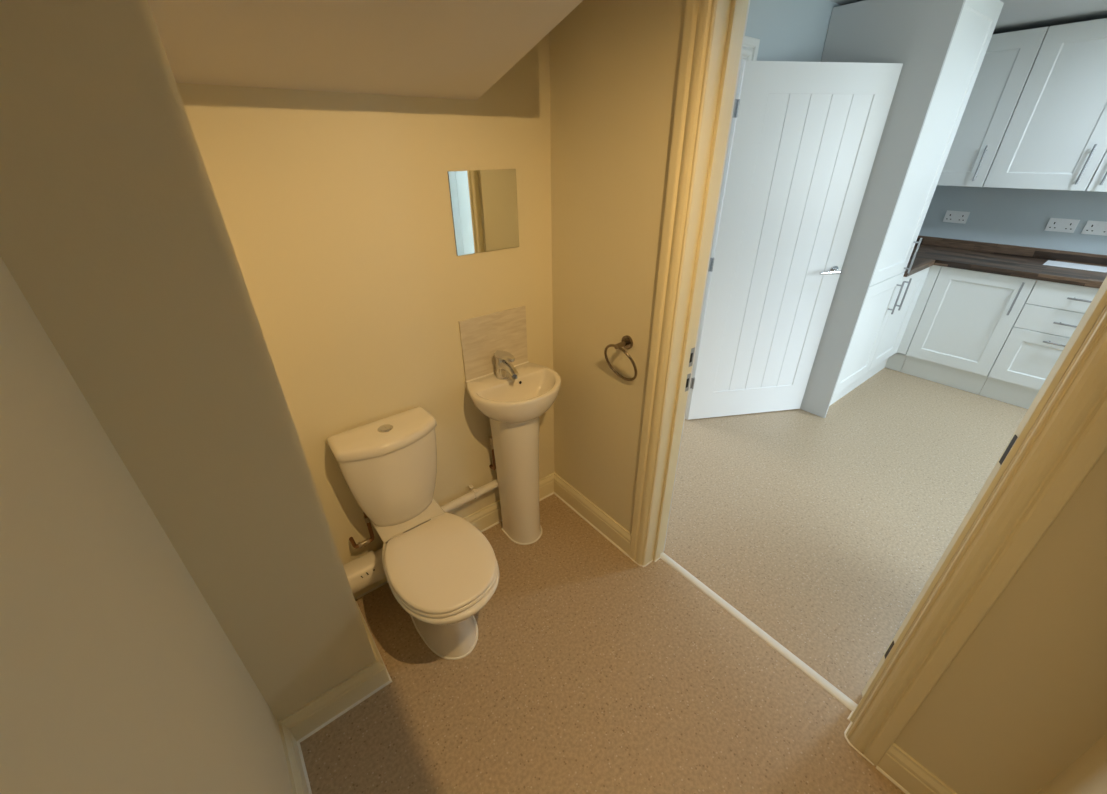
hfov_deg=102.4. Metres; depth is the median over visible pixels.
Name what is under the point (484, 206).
mirror
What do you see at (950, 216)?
wall socket
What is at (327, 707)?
baseboard
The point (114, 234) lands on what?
wall column
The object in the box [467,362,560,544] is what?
basin
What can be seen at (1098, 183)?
upper cabinet
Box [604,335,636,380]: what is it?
towel ring
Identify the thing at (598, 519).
baseboard
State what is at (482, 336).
tile
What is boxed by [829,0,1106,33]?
ceiling
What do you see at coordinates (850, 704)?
threshold strip
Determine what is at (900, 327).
base cabinet
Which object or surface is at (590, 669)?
floor
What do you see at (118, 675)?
wall
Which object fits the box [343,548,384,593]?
pipe
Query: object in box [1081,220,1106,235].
wall socket
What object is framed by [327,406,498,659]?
toilet
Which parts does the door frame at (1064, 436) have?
architrave, strike plate, strike plate, kitchen architrave, architrave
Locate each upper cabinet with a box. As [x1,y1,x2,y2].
[937,26,1048,186]
[983,18,1106,190]
[1086,152,1106,191]
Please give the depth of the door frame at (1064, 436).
1.14 m
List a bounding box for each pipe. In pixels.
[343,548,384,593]
[349,512,374,547]
[441,479,497,512]
[489,433,495,470]
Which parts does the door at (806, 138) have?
handle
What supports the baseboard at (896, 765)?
attached to the wall at (1024, 697)
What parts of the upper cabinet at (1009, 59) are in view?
handle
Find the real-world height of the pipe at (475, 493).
0.050 m
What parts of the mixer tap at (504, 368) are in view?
lever, spout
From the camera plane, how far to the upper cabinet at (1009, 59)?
3.00 m
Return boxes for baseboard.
[278,600,391,742]
[278,722,311,793]
[353,473,553,599]
[554,472,630,556]
[876,743,956,793]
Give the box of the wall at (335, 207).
[176,0,841,564]
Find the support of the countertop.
on the base cabinet at (900, 327)
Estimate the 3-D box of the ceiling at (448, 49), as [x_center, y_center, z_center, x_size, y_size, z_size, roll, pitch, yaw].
[-0.489,-0.924,0.775,1.099,0.588,0.620,-21,35,-32]
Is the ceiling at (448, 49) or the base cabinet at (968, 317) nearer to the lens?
the ceiling at (448, 49)
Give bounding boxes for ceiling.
[148,0,582,99]
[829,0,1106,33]
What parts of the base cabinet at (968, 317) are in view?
handle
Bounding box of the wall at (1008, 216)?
[919,185,1106,254]
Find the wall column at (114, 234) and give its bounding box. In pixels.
[0,0,375,720]
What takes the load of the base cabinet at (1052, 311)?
on the floor
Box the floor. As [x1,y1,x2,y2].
[300,368,1027,793]
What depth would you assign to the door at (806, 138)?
2.49 m
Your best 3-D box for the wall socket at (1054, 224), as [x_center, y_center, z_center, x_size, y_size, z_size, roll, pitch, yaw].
[3.558,-1.202,3.113,0.012,0.086,0.146,-21,35,-32]
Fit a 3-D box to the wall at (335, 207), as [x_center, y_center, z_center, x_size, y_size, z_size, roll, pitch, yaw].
[0.861,-1.003,2.471,5.500,2.600,0.120,-21,35,-32]
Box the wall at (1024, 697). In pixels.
[549,0,1106,793]
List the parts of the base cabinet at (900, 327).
door, handle, corner post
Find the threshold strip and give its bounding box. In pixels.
[660,552,857,710]
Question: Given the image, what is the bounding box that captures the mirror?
[448,169,518,255]
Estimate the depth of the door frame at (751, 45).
2.31 m
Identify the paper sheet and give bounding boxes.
[1043,260,1106,272]
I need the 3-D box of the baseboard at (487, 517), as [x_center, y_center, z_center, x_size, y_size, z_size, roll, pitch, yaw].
[-0.419,0.628,2.112,1.097,0.120,0.024,-21,35,-32]
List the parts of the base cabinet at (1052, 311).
drawer, drawer, handle, drawer, handle, handle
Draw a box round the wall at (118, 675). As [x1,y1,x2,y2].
[0,256,292,793]
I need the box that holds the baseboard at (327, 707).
[278,600,391,742]
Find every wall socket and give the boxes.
[943,210,969,223]
[1044,218,1079,232]
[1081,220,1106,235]
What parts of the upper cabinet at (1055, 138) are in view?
handle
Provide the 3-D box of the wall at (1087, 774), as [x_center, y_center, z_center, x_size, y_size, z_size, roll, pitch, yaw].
[0.605,0.397,0.198,1.635,2.360,0.120,-21,35,-32]
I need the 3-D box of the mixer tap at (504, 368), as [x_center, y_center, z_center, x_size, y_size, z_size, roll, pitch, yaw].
[-0.187,-0.121,1.785,0.054,0.119,0.131,-21,35,-32]
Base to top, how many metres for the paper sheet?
0.002 m
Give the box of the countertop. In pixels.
[903,235,1106,287]
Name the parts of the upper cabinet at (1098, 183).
handle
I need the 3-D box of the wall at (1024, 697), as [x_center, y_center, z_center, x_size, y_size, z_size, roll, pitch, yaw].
[0.602,-0.200,1.275,0.120,2.360,1.820,-21,35,-32]
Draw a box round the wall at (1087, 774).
[1036,733,1106,793]
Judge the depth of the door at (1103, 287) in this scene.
1.02 m
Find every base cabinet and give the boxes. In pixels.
[854,265,941,388]
[901,266,1036,394]
[979,280,1098,408]
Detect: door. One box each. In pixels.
[687,61,902,419]
[862,276,1106,696]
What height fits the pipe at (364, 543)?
0.151 m
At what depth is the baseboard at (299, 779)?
1.30 m
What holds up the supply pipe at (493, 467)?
attached to the wall at (335, 207)
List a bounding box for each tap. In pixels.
[494,350,518,379]
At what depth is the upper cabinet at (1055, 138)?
2.78 m
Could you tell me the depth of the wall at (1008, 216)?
3.27 m
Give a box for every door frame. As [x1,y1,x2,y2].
[628,0,1106,765]
[685,36,759,419]
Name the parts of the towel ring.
post, wall plate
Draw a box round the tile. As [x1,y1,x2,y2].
[458,306,528,382]
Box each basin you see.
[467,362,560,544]

